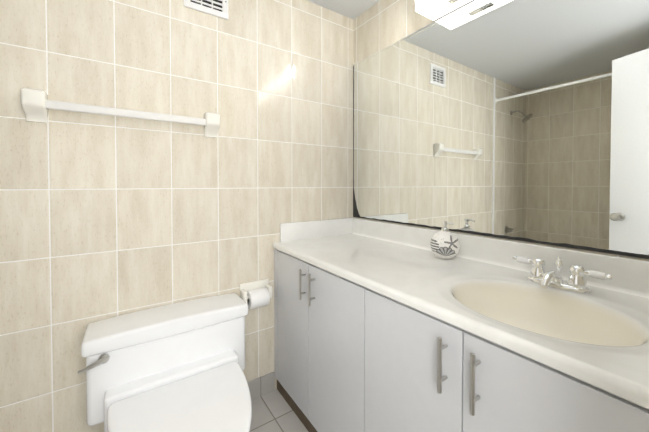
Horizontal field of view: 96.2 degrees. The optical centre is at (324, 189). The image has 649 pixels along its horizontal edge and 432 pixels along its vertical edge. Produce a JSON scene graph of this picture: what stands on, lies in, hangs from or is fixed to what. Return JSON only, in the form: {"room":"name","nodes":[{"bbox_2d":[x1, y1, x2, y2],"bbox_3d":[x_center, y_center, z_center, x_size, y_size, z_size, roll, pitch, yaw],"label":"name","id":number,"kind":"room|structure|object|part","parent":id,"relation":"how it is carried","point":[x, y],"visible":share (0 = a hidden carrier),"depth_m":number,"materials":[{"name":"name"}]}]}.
{"room":"bathroom","nodes":[
{"label":"bathroom","id":0,"kind":"room"},
{"bbox_2d":[0,0,353,431],"bbox_3d":[-0.965,0.013,1.318,2.960,2.370,0.100,-1,1,-34],"label":"wall","id":1,"kind":"structure","parent":0,"point":[102,217],"depth_m":1.35,"materials":[{"name":"tile"}]},
{"bbox_2d":[20,88,219,137],"bbox_3d":[-0.841,-0.324,1.299,0.718,0.116,0.062,-1,1,-34],"label":"towel rail","id":2,"kind":"object","parent":1,"relation":"attached to","point":[36,105],"visible":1,"depth_m":1.20,"materials":[{"name":"ceramic"}]},
{"bbox_2d":[184,0,227,19],"bbox_3d":[-0.598,-0.985,1.481,0.215,0.175,0.016,-1,1,-34],"label":"air vent","id":3,"kind":"object","parent":1,"relation":"in","point":[218,8],"visible":1,"depth_m":1.49,"materials":[{"name":"white plastic"}]},
{"bbox_2d":[239,279,272,308],"bbox_3d":[-0.371,0.588,1.610,0.170,0.136,0.102,-1,1,-34],"label":"paper holder","id":4,"kind":"object","parent":1,"relation":"attached to","point":[256,294],"visible":0.85,"depth_m":1.59,"materials":[{"name":"paper"}]},
{"bbox_2d":[248,372,274,400],"bbox_3d":[-0.856,1.142,1.346,1.352,0.110,0.010,-1,1,-34],"label":"baseboard","id":5,"kind":"structure","parent":1,"relation":"attached to","point":[263,385],"depth_m":1.68,"materials":[{"name":"tile"}]},
{"bbox_2d":[250,389,307,431],"bbox_3d":[-0.188,1.267,0.199,2.960,0.100,2.860,-1,1,-34],"label":"floor","id":6,"kind":"structure","parent":0,"point":[273,411],"depth_m":1.53,"materials":[{"name":"tile"}]},
{"bbox_2d":[78,293,251,431],"bbox_3d":[-0.529,0.879,1.096,0.643,0.646,0.772,-1,1,-34],"label":"toilet","id":7,"kind":"object","parent":6,"relation":"on","point":[177,367],"visible":1,"depth_m":1.16,"materials":[{"name":"ceramic"}]},
{"bbox_3d":[-0.855,0.646,1.081,0.092,0.036,0.041,-1,1,-34],"label":"handle","id":8,"kind":"part","parent":7,"relation":"part of","materials":[{"name":"silver metal"}]},
{"bbox_3d":[-0.685,0.587,1.325,0.637,0.070,0.208,-1,1,-34],"label":"lid","id":9,"kind":"part","parent":7,"relation":"part of","materials":[{"name":"ceramic"}]},
{"bbox_2d":[273,218,648,431],"bbox_3d":[0.376,0.705,1.240,0.640,0.988,1.555,-1,1,-34],"label":"bathroom vanity","id":10,"kind":"object","parent":6,"relation":"on","point":[384,327],"visible":0.96,"depth_m":0.95,"materials":[{"name":"laminate"}]},
{"bbox_3d":[-0.166,0.734,1.549,0.021,0.756,0.343,-1,1,-34],"label":"door","id":11,"kind":"part","parent":10,"relation":"part of","materials":[{"name":"laminate"}]},
{"bbox_3d":[-0.107,0.458,1.407,0.036,0.148,0.012,-1,1,-34],"label":"handle","id":12,"kind":"part","parent":10,"relation":"part of","materials":[{"name":"silver metal"}]},
{"bbox_3d":[-0.060,0.459,1.338,0.036,0.148,0.012,-1,1,-34],"label":"handle","id":13,"kind":"part","parent":10,"relation":"part of","materials":[{"name":"silver metal"}]},
{"bbox_3d":[0.043,0.739,1.242,0.021,0.756,0.392,-1,1,-34],"label":"door","id":14,"kind":"part","parent":10,"relation":"part of","materials":[{"name":"laminate"}]},
{"bbox_3d":[0.261,0.745,0.923,0.021,0.756,0.373,-1,1,-34],"label":"door","id":15,"kind":"part","parent":10,"relation":"part of","materials":[{"name":"laminate"}]},
{"bbox_3d":[0.317,0.469,0.784,0.036,0.148,0.012,-1,1,-34],"label":"handle","id":16,"kind":"part","parent":10,"relation":"part of","materials":[{"name":"silver metal"}]},
{"bbox_2d":[430,221,459,258],"bbox_3d":[0.561,0.233,1.358,0.128,0.169,0.128,0,1,24],"label":"soap dispenser","id":17,"kind":"object","parent":10,"relation":"on","point":[444,243],"visible":1,"depth_m":1.32,"materials":[{"name":"ceramic"}]},
{"bbox_3d":[0.367,0.470,0.711,0.036,0.148,0.012,-1,1,-34],"label":"handle","id":18,"kind":"part","parent":10,"relation":"part of","materials":[{"name":"silver metal"}]},
{"bbox_3d":[0.476,0.750,0.607,0.021,0.756,0.385,-1,1,-34],"label":"door","id":19,"kind":"part","parent":10,"relation":"part of","materials":[{"name":"laminate"}]},
{"bbox_2d":[512,256,611,293],"bbox_3d":[0.747,0.277,0.956,0.147,0.095,0.267,-1,1,-34],"label":"faucet","id":20,"kind":"object","parent":10,"relation":"on","point":[576,281],"visible":1,"depth_m":0.94,"materials":[{"name":"silver metal"}]},
{"bbox_2d":[307,0,379,19],"bbox_3d":[-0.188,-1.202,0.157,2.960,0.100,2.860,-1,1,-34],"label":"ceiling","id":21,"kind":"structure","parent":0,"point":[353,9],"depth_m":1.87,"materials":[{"name":"paint"}]},
{"bbox_2d":[353,0,648,260],"bbox_3d":[1.022,0.019,0.942,0.100,2.370,2.760,-1,1,-34],"label":"wall","id":22,"kind":"structure","parent":0,"point":[380,25],"depth_m":1.77,"materials":[{"name":"tile"}]},
{"bbox_2d":[415,0,473,21],"bbox_3d":[0.731,-0.989,1.122,0.156,0.285,0.821,-1,1,-34],"label":"sconce","id":23,"kind":"object","parent":22,"relation":"attached to","point":[434,10],"visible":1,"depth_m":1.39,"materials":[{"name":"white glass"}]},
{"bbox_2d":[353,0,648,258],"bbox_3d":[0.639,-0.327,1.399,0.008,1.062,1.551,-1,1,-34],"label":"mirror","id":24,"kind":"object","parent":22,"relation":"attached to","point":[524,120],"visible":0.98,"depth_m":1.19,"materials":[{"name":"clear glass"}]}
]}

